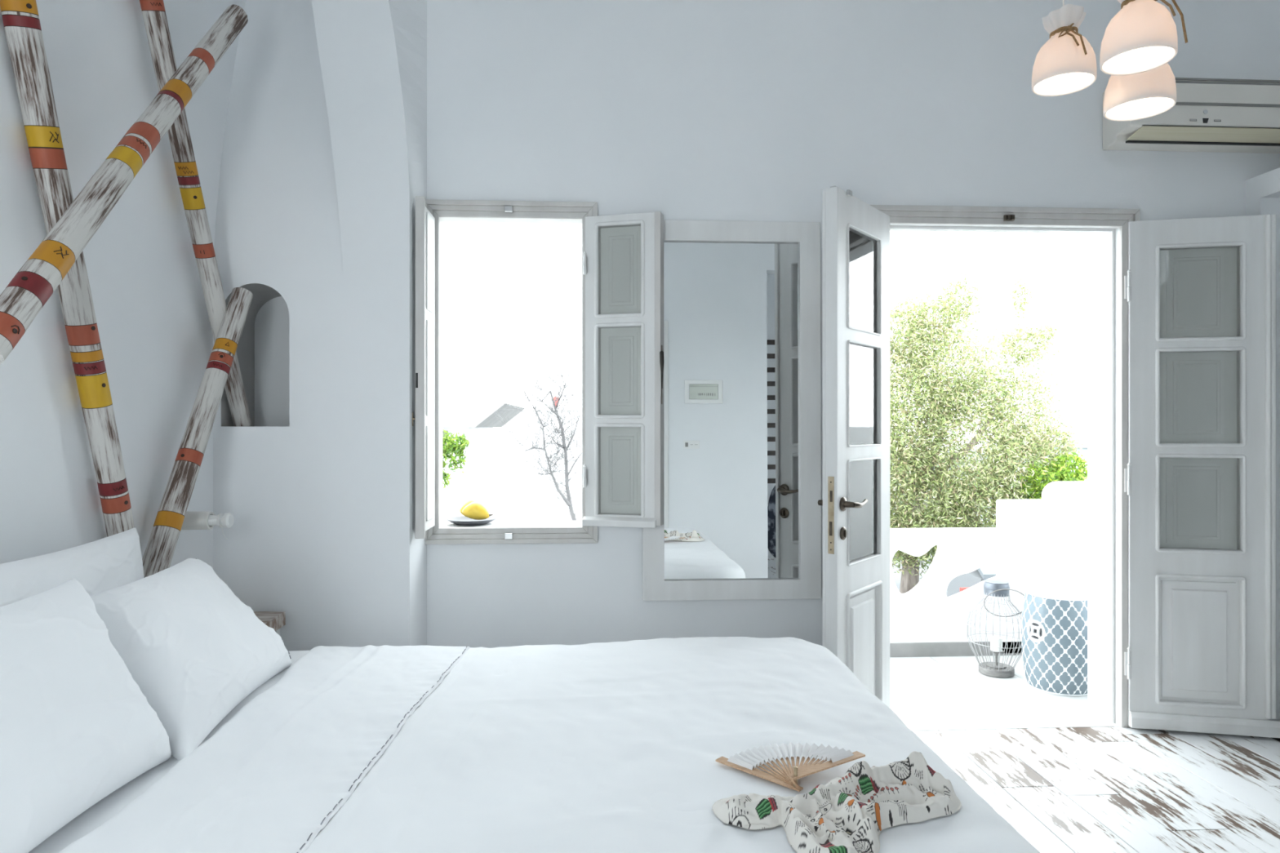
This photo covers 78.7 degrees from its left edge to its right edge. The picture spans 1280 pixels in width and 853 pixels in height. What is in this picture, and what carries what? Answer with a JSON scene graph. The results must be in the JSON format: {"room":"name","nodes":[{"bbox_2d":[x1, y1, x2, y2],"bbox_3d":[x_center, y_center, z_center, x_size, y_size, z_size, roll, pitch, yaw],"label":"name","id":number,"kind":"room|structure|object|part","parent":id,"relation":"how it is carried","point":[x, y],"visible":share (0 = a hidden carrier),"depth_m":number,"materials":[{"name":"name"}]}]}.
{"room":"bedroom","nodes":[
{"label":"bedroom","id":0,"kind":"room"},
{"bbox_2d":[0,0,245,568],"bbox_3d":[-1.518,-0.272,0.695,0.200,3.650,4.750,0,0,-3],"label":"wall","id":1,"kind":"structure","parent":0,"point":[155,333],"depth_m":2.22,"materials":[{"name":"paint"}]},
{"bbox_2d":[0,0,134,537],"bbox_3d":[-1.444,-0.361,1.990,0.072,1.514,0.505,0,0,-2],"label":"pole","id":2,"kind":"object","parent":1,"relation":"attached to","point":[20,18],"visible":0.94,"depth_m":1.96,"materials":[{"name":"yellow paint"}]},
{"bbox_2d":[0,4,248,364],"bbox_3d":[-1.334,-0.761,2.087,0.077,1.275,1.103,0,0,-2],"label":"pole","id":3,"kind":"object","parent":2,"relation":"attached to","point":[37,280],"visible":1,"depth_m":1.90,"materials":[{"name":"yellow paint"}]},
{"bbox_2d":[142,287,253,577],"bbox_3d":[-1.426,-0.009,2.535,0.078,0.955,0.515,0,0,6],"label":"pole","id":4,"kind":"object","parent":1,"relation":"attached to","point":[157,556],"visible":0.98,"depth_m":2.48,"materials":[{"name":"yellow paint"}]},
{"bbox_2d":[181,511,234,539],"bbox_3d":[-1.429,0.322,2.558,0.177,0.097,0.068,0,0,-3],"label":"reading lamp","id":5,"kind":"object","parent":1,"relation":"attached to","point":[198,520],"visible":0.82,"depth_m":2.54,"materials":[{"name":"white plastic"}]},
{"bbox_2d":[253,611,285,635],"bbox_3d":[-1.389,0.705,2.620,0.262,0.087,0.334,0,0,-3],"label":"nightstand","id":6,"kind":"object","parent":1,"relation":"attached to","point":[276,620],"visible":0.23,"depth_m":2.73,"materials":[{"name":"brown wood"}]},
{"bbox_2d":[213,0,426,651],"bbox_3d":[-1.193,-0.372,3.028,0.697,3.450,0.420,0,0,-3],"label":"wall","id":7,"kind":"structure","parent":0,"point":[323,167],"depth_m":2.83,"materials":[{"name":"paint"}]},
{"bbox_2d":[221,283,281,426],"bbox_3d":[-1.391,-0.258,2.957,0.240,0.515,0.300,0,0,-3],"label":"niche","id":8,"kind":"object","parent":7,"relation":"in","point":[262,294],"visible":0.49,"depth_m":3.00,"materials":[{"name":"beige paint"}]},
{"bbox_2d":[139,0,252,426],"bbox_3d":[-1.459,-0.699,2.569,0.066,1.410,0.663,0,0,-1],"label":"pole","id":9,"kind":"object","parent":8,"relation":"in","point":[153,12],"visible":0.87,"depth_m":2.53,"materials":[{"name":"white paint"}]},
{"bbox_2d":[254,0,1279,648],"bbox_3d":[0.647,-0.272,3.299,4.802,3.650,0.220,0,0,-3],"label":"wall","id":10,"kind":"structure","parent":0,"point":[734,110],"depth_m":3.18,"materials":[{"name":"paint"}]},
{"bbox_2d":[412,195,663,544],"bbox_3d":[-0.387,-0.215,3.145,0.960,1.363,0.509,0,0,-3],"label":"window","id":11,"kind":"structure","parent":10,"relation":"in","point":[623,255],"depth_m":3.10,"materials":[{"name":"white wood"}]},
{"bbox_3d":[-0.808,-0.622,2.981,0.021,0.358,0.118,0,0,-3],"label":"shutter panel","id":12,"kind":"part","parent":11,"relation":"part of","materials":[{"name":"grey paint"}]},
{"bbox_3d":[-0.808,0.175,2.981,0.021,0.353,0.118,0,0,-3],"label":"shutter panel","id":13,"kind":"part","parent":11,"relation":"part of","materials":[{"name":"grey paint"}]},
{"bbox_3d":[-0.808,-0.221,2.981,0.021,0.356,0.118,0,0,-3],"label":"shutter panel","id":14,"kind":"part","parent":11,"relation":"part of","materials":[{"name":"grey paint"}]},
{"bbox_2d":[446,515,496,525],"bbox_3d":[-0.705,0.396,3.272,0.206,0.022,0.206,0,0,-3],"label":"plate","id":15,"kind":"object","parent":11,"relation":"on","point":[461,520],"visible":0.91,"depth_m":3.24,"materials":[{"name":"white ceramic"}]},
{"bbox_2d":[459,499,475,516],"bbox_3d":[-0.718,0.349,3.321,0.078,0.078,0.089,0,0,20],"label":"fruit","id":16,"kind":"object","parent":15,"relation":"on","point":[468,502],"visible":0.34,"depth_m":3.29,"materials":[{"name":"yellow plant"}]},
{"bbox_2d":[462,502,493,519],"bbox_3d":[-0.676,0.350,3.245,0.118,0.075,0.083,0,0,-20],"label":"fruit","id":17,"kind":"object","parent":15,"relation":"on","point":[474,510],"visible":1,"depth_m":3.22,"materials":[{"name":"yellow plant"}]},
{"bbox_3d":[-0.524,0.423,3.282,0.628,0.030,0.190,0,0,-3],"label":"sill","id":18,"kind":"part","parent":11,"relation":"part of","materials":[{"name":"white"}]},
{"bbox_3d":[-0.515,-0.215,3.114,0.691,1.363,0.030,0,0,-3],"label":"frame","id":19,"kind":"part","parent":11,"relation":"part of","materials":[{"name":"white wood"}]},
{"bbox_3d":[-0.073,0.175,3.122,0.183,0.353,0.021,0,0,14],"label":"shutter panel","id":20,"kind":"part","parent":11,"relation":"part of","materials":[{"name":"grey paint"}]},
{"bbox_3d":[-0.073,-0.221,3.122,0.183,0.356,0.021,0,0,14],"label":"shutter panel","id":21,"kind":"part","parent":11,"relation":"part of","materials":[{"name":"grey paint"}]},
{"bbox_3d":[-0.073,-0.622,3.122,0.183,0.358,0.021,0,0,14],"label":"shutter panel","id":22,"kind":"part","parent":11,"relation":"part of","materials":[{"name":"grey paint"}]},
{"bbox_3d":[0.084,-0.221,3.017,0.015,0.149,0.026,0,0,-14],"label":"handle","id":23,"kind":"part","parent":11,"relation":"part of","materials":[{"name":"grey metal"}]},
{"bbox_2d":[642,219,821,600],"bbox_3d":[0.371,-0.067,3.155,0.723,1.527,0.028,0,-1,-3],"label":"wall mirror","id":24,"kind":"object","parent":10,"relation":"attached to","point":[742,383],"visible":0.81,"depth_m":3.16,"materials":[{"name":"white paint"}]},
{"bbox_2d":[663,241,799,580],"bbox_3d":[0.371,-0.065,3.162,0.560,1.372,0.004,0,-1,-3],"label":"mirror glass","id":25,"kind":"object","parent":24,"relation":"attached to","point":[731,308],"depth_m":3.16,"materials":[{"name":"white"}]},
{"bbox_2d":[890,704,1119,731],"bbox_3d":[1.497,1.267,3.359,1.063,0.032,0.250,0,0,-3],"label":"threshold","id":26,"kind":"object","parent":10,"relation":"attached to","point":[952,718],"depth_m":3.35,"materials":[{"name":"white"}]},
{"bbox_2d":[817,185,1279,737],"bbox_3d":[1.628,0.175,3.057,1.975,2.154,0.506,0,0,-3],"label":"door","id":27,"kind":"structure","parent":10,"relation":"in","point":[1191,304],"depth_m":3.18,"materials":[{"name":"white paint"}]},
{"bbox_3d":[0.696,0.278,2.879,0.057,0.052,0.146,0,0,38],"label":"lever handle","id":28,"kind":"part","parent":27,"relation":"part of","materials":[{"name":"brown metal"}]},
{"bbox_3d":[0.679,0.316,2.776,0.022,0.275,0.002,0,0,38],"label":"lock plate","id":29,"kind":"part","parent":27,"relation":"part of","materials":[{"name":"gold metal"}]},
{"bbox_3d":[0.776,0.278,2.816,0.057,0.052,0.146,0,0,38],"label":"lever handle","id":30,"kind":"part","parent":27,"relation":"part of","materials":[{"name":"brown metal"}]},
{"bbox_3d":[0.840,0.315,2.962,0.004,0.373,0.298,0,0,38],"label":"pane","id":31,"kind":"part","parent":27,"relation":"part of","materials":[{"name":"clear glass"}]},
{"bbox_3d":[0.840,-0.119,2.962,0.004,0.375,0.298,0,0,38],"label":"pane","id":32,"kind":"part","parent":27,"relation":"part of","materials":[{"name":"clear glass"}]},
{"bbox_3d":[0.840,-0.548,2.962,0.004,0.368,0.298,0,0,38],"label":"pane","id":33,"kind":"part","parent":27,"relation":"part of","materials":[{"name":"clear glass"}]},
{"bbox_3d":[0.833,0.875,2.967,0.038,0.511,0.302,0,0,38],"label":"panel","id":34,"kind":"part","parent":27,"relation":"part of","materials":[{"name":"white paint"}]},
{"bbox_3d":[1.497,0.175,3.221,1.156,2.156,0.030,0,0,-3],"label":"frame","id":35,"kind":"part","parent":27,"relation":"part of","materials":[{"name":"white wood"}]},
{"bbox_3d":[2.290,0.315,3.216,0.306,0.381,0.021,0,0,11],"label":"shutter panel","id":36,"kind":"part","parent":27,"relation":"part of","materials":[{"name":"grey paint"}]},
{"bbox_3d":[2.290,-0.119,3.216,0.306,0.383,0.021,0,0,11],"label":"shutter panel","id":37,"kind":"part","parent":27,"relation":"part of","materials":[{"name":"grey paint"}]},
{"bbox_3d":[2.290,-0.548,3.216,0.306,0.376,0.021,0,0,11],"label":"shutter panel","id":38,"kind":"part","parent":27,"relation":"part of","materials":[{"name":"grey paint"}]},
{"bbox_3d":[2.287,0.875,3.204,0.302,0.511,0.038,0,0,11],"label":"panel","id":39,"kind":"part","parent":27,"relation":"part of","materials":[{"name":"white paint"}]},
{"bbox_3d":[2.286,-0.548,3.196,0.298,0.368,0.004,0,0,11],"label":"pane","id":40,"kind":"part","parent":27,"relation":"part of","materials":[{"name":"clear glass"}]},
{"bbox_3d":[2.286,0.315,3.196,0.298,0.373,0.004,0,0,11],"label":"pane","id":41,"kind":"part","parent":27,"relation":"part of","materials":[{"name":"clear glass"}]},
{"bbox_3d":[2.286,-0.119,3.196,0.298,0.375,0.004,0,0,11],"label":"pane","id":42,"kind":"part","parent":27,"relation":"part of","materials":[{"name":"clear glass"}]},
{"bbox_2d":[1087,233,1106,715],"bbox_3d":[2.030,0.203,3.408,0.033,2.100,0.190,0,0,-3],"label":"trim","id":43,"kind":"structure","parent":10,"relation":"attached to","point":[1096,244],"depth_m":3.44,"materials":[{"name":"white"}]},
{"bbox_2d":[1102,77,1279,153],"bbox_3d":[2.366,-1.274,3.193,0.870,0.246,0.176,0,0,-3],"label":"air conditioner","id":44,"kind":"object","parent":10,"relation":"attached to","point":[1222,115],"visible":0.9,"depth_m":3.11,"materials":[{"name":"white plastic"}]},
{"bbox_2d":[1175,83,1279,104],"bbox_3d":[2.398,-1.323,3.108,0.815,0.075,0.002,0,0,-3],"label":"grille","id":45,"kind":"object","parent":44,"relation":"attached to","point":[1186,93],"depth_m":3.10,"materials":[{"name":"white plastic"}]},
{"bbox_2d":[889,481,1087,643],"bbox_3d":[0.275,0.880,4.236,7.800,1.145,0.150,0,0,-3],"label":"wall","id":46,"kind":"structure","parent":0,"point":[925,613],"depth_m":4.27,"materials":[{"name":"white paint"}]},
{"bbox_2d":[889,641,1022,657],"bbox_3d":[-0.681,1.216,4.134,5.879,0.075,0.012,0,0,-3],"label":"baseboard","id":47,"kind":"structure","parent":46,"relation":"attached to","point":[957,648],"depth_m":4.25,"materials":[{"name":"grey paint"}]},
{"bbox_2d":[995,498,1052,653],"bbox_3d":[2.278,0.827,4.301,0.642,0.853,0.032,0,0,-3],"label":"wall","id":48,"kind":"structure","parent":0,"point":[1024,527],"depth_m":4.28,"materials":[{"name":"white paint"}]},
{"bbox_2d":[889,655,1279,852],"bbox_3d":[0.427,1.378,1.375,8.000,0.250,6.340,0,0,-3],"label":"floor","id":49,"kind":"structure","parent":0,"point":[1113,789],"depth_m":2.81,"materials":[{"name":"grey wood"}]},
{"bbox_2d":[28,646,886,852],"bbox_3d":[-0.411,0.967,1.560,2.084,0.572,1.820,0,0,-3],"label":"bed","id":50,"kind":"object","parent":49,"relation":"on","point":[104,810],"visible":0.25,"depth_m":1.45,"materials":[{"name":"white fabric"}]},
{"bbox_2d":[0,526,143,607],"bbox_3d":[-1.321,0.470,1.762,0.164,0.397,0.703,0,0,-3],"label":"pillow","id":51,"kind":"object","parent":50,"relation":"on","point":[115,561],"visible":0.34,"depth_m":1.80,"materials":[{"name":"white fabric"}]},
{"bbox_2d":[0,579,171,852],"bbox_3d":[-1.050,0.497,1.248,0.293,0.376,0.705,0,0,-3],"label":"pillow","id":52,"kind":"object","parent":50,"relation":"on","point":[77,727],"visible":1,"depth_m":1.32,"materials":[{"name":"white fabric"}]},
{"bbox_2d":[89,558,291,759],"bbox_3d":[-1.101,0.528,1.891,0.341,0.342,0.656,0,0,-3],"label":"pillow","id":53,"kind":"object","parent":50,"relation":"on","point":[193,648],"visible":0.85,"depth_m":1.75,"materials":[{"name":"white fabric"}]},
{"bbox_2d":[142,636,1040,852],"bbox_3d":[-0.141,0.974,1.575,1.605,0.628,1.860,0,0,-3],"label":"duvet","id":54,"kind":"object","parent":50,"relation":"on","point":[476,748],"visible":0.75,"depth_m":1.63,"materials":[{"name":"white fabric"}]},
{"bbox_2d":[58,644,470,852],"bbox_3d":[-0.729,0.823,1.548,0.497,0.340,1.850,0,0,-3],"label":"sheet","id":55,"kind":"object","parent":54,"relation":"on","point":[273,776],"visible":0.98,"depth_m":1.57,"materials":[{"name":"white fabric"}]},
{"bbox_2d":[715,742,865,791],"bbox_3d":[0.299,0.653,1.554,0.230,0.043,0.189,0,0,44],"label":"fan","id":56,"kind":"object","parent":54,"relation":"on","point":[747,761],"visible":1,"depth_m":1.53,"materials":[{"name":"white paper"}]},
{"bbox_2d":[711,751,961,852],"bbox_3d":[0.368,0.645,1.405,0.433,0.069,0.301,0,0,-39],"label":"garment","id":57,"kind":"object","parent":54,"relation":"on","point":[849,813],"visible":1,"depth_m":1.34,"materials":[{"name":"fabric"}]},
{"bbox_2d":[966,579,1024,678],"bbox_3d":[1.810,1.019,3.965,0.278,0.468,0.278,0,0,-3],"label":"wire lantern","id":58,"kind":"object","parent":49,"relation":"on","point":[993,588],"visible":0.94,"depth_m":3.93,"materials":[{"name":"grey metal"}]},
{"bbox_3d":[1.810,0.804,3.965,0.124,0.038,0.124,0,0,-3],"label":"lid","id":59,"kind":"part","parent":58,"relation":"part of","materials":[{"name":"metal"}]},
{"bbox_2d":[990,635,1002,652],"bbox_3d":[1.810,1.103,3.965,0.056,0.067,0.056,0,0,-3],"label":"candle","id":60,"kind":"object","parent":58,"relation":"on","point":[996,638],"depth_m":3.94,"materials":[{"name":"white wax"}]},
{"bbox_3d":[1.826,0.881,3.898,0.226,0.142,0.006,0,0,-3],"label":"handle","id":61,"kind":"part","parent":58,"relation":"part of","materials":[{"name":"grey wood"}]},
{"bbox_2d":[1021,581,1087,696],"bbox_3d":[2.018,1.008,3.758,0.330,0.489,0.330,0,0,42],"label":"garden stool","id":62,"kind":"object","parent":49,"relation":"on","point":[1054,622],"visible":0.8,"depth_m":3.63,"materials":[{"name":"ceramic"}]},
{"bbox_2d":[1245,167,1279,720],"bbox_3d":[2.903,-0.272,0.921,0.450,3.650,4.770,0,0,-3],"label":"wall","id":63,"kind":"structure","parent":0,"point":[1262,191],"depth_m":3.22,"materials":[{"name":"paint"}]},
{"bbox_3d":[1.229,-2.147,0.842,5.702,0.100,5.190,0,0,-3],"label":"ceiling","id":64,"kind":"structure","parent":0,"visible":0},
{"bbox_2d":[1031,0,1097,96],"bbox_3d":[1.190,-1.528,2.191,0.161,1.137,0.166,0,0,-3],"label":"pendant lamp","id":65,"kind":"object","parent":64,"relation":"hanging from","point":[1066,64],"visible":1,"depth_m":2.15,"materials":[{"name":"beige fabric"}]},
{"bbox_3d":[1.190,-0.972,2.193,0.144,0.014,0.144,0,0,-3],"label":"bulb","id":66,"kind":"part","parent":65,"relation":"part of","materials":[{"name":"white glass"}]},
{"bbox_2d":[1103,62,1176,121],"bbox_3d":[1.414,-1.497,2.211,0.175,1.200,0.175,0,0,-3],"label":"pendant lamp","id":67,"kind":"object","parent":64,"relation":"hanging from","point":[1151,93],"visible":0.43,"depth_m":2.17,"materials":[{"name":"beige fabric"}]},
{"bbox_3d":[1.414,-0.910,2.211,0.157,0.015,0.157,0,0,-3],"label":"bulb","id":68,"kind":"part","parent":67,"relation":"part of","materials":[{"name":"white glass"}]},
{"bbox_2d":[1099,0,1187,75],"bbox_3d":[1.134,-1.462,1.770,0.160,1.269,0.149,0,0,-3],"label":"pendant lamp","id":69,"kind":"object","parent":64,"relation":"hanging from","point":[1141,37],"visible":1,"depth_m":1.73,"materials":[{"name":"beige fabric"}]},
{"bbox_3d":[1.129,-0.839,1.770,0.133,0.013,0.133,0,0,-3],"label":"bulb","id":70,"kind":"part","parent":69,"relation":"part of","materials":[{"name":"white glass"}]},
{"label":"outside","id":71,"kind":"structure","parent":0,"visible":0},
{"bbox_2d":[890,449,1005,596],"bbox_3d":[-1.716,1.928,32.214,80.000,0.250,55.480,0,0,-3],"label":"ground","id":72,"kind":"structure","parent":71,"point":[897,577],"depth_m":10.03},
{"bbox_2d":[442,429,469,488],"bbox_3d":[-1.373,0.870,4.912,0.557,1.866,0.385,0,0,19],"label":"shrub","id":73,"kind":"object","parent":72,"relation":"on","point":[457,448],"visible":0.3,"depth_m":4.93,"materials":[{"name":"green plant"}]},
{"bbox_2d":[442,403,524,522],"bbox_3d":[-3.393,0.739,12.337,2.873,2.128,3.000,0,0,-3],"label":"house","id":74,"kind":"structure","parent":72,"relation":"on","point":[477,421],"depth_m":11.28,"materials":[{"name":"white paint"}]},
{"bbox_2d":[491,332,582,520],"bbox_3d":[-0.565,0.590,5.217,0.836,2.425,0.766,0,0,-18],"label":"bare tree","id":75,"kind":"object","parent":72,"relation":"on","point":[562,446],"visible":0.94,"depth_m":5.17,"materials":[{"name":"grey plant"}]},
{"bbox_2d":[493,396,582,520],"bbox_3d":[-1.314,0.601,16.203,9.300,2.405,3.100,0,0,-3],"label":"house","id":76,"kind":"structure","parent":72,"relation":"on","point":[516,494],"depth_m":14.71,"materials":[{"name":"white paint"}]},
{"bbox_2d":[947,550,995,596],"bbox_3d":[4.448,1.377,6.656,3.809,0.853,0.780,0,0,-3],"label":"house","id":77,"kind":"structure","parent":72,"relation":"on","point":[961,583],"depth_m":6.44,"materials":[{"name":"grey paint"}]},
{"bbox_2d":[889,266,1084,593],"bbox_3d":[3.169,0.073,8.144,2.961,3.490,1.660,0,0,-10],"label":"tree","id":78,"kind":"object","parent":72,"relation":"on","point":[944,513],"visible":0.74,"depth_m":7.97,"materials":[{"name":"green plant"}]},
{"bbox_2d":[1007,440,1087,499],"bbox_3d":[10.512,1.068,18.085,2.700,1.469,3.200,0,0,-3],"label":"house","id":79,"kind":"structure","parent":72,"relation":"on","point":[1083,451],"depth_m":16.52,"materials":[{"name":"grey"}]},
{"bbox_2d":[1013,452,1087,499],"bbox_3d":[4.193,1.033,7.833,0.827,1.565,0.664,0,0,-3],"label":"bush","id":80,"kind":"object","parent":72,"relation":"on","point":[1078,475],"visible":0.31,"depth_m":7.76,"materials":[{"name":"green plant"}]}
]}

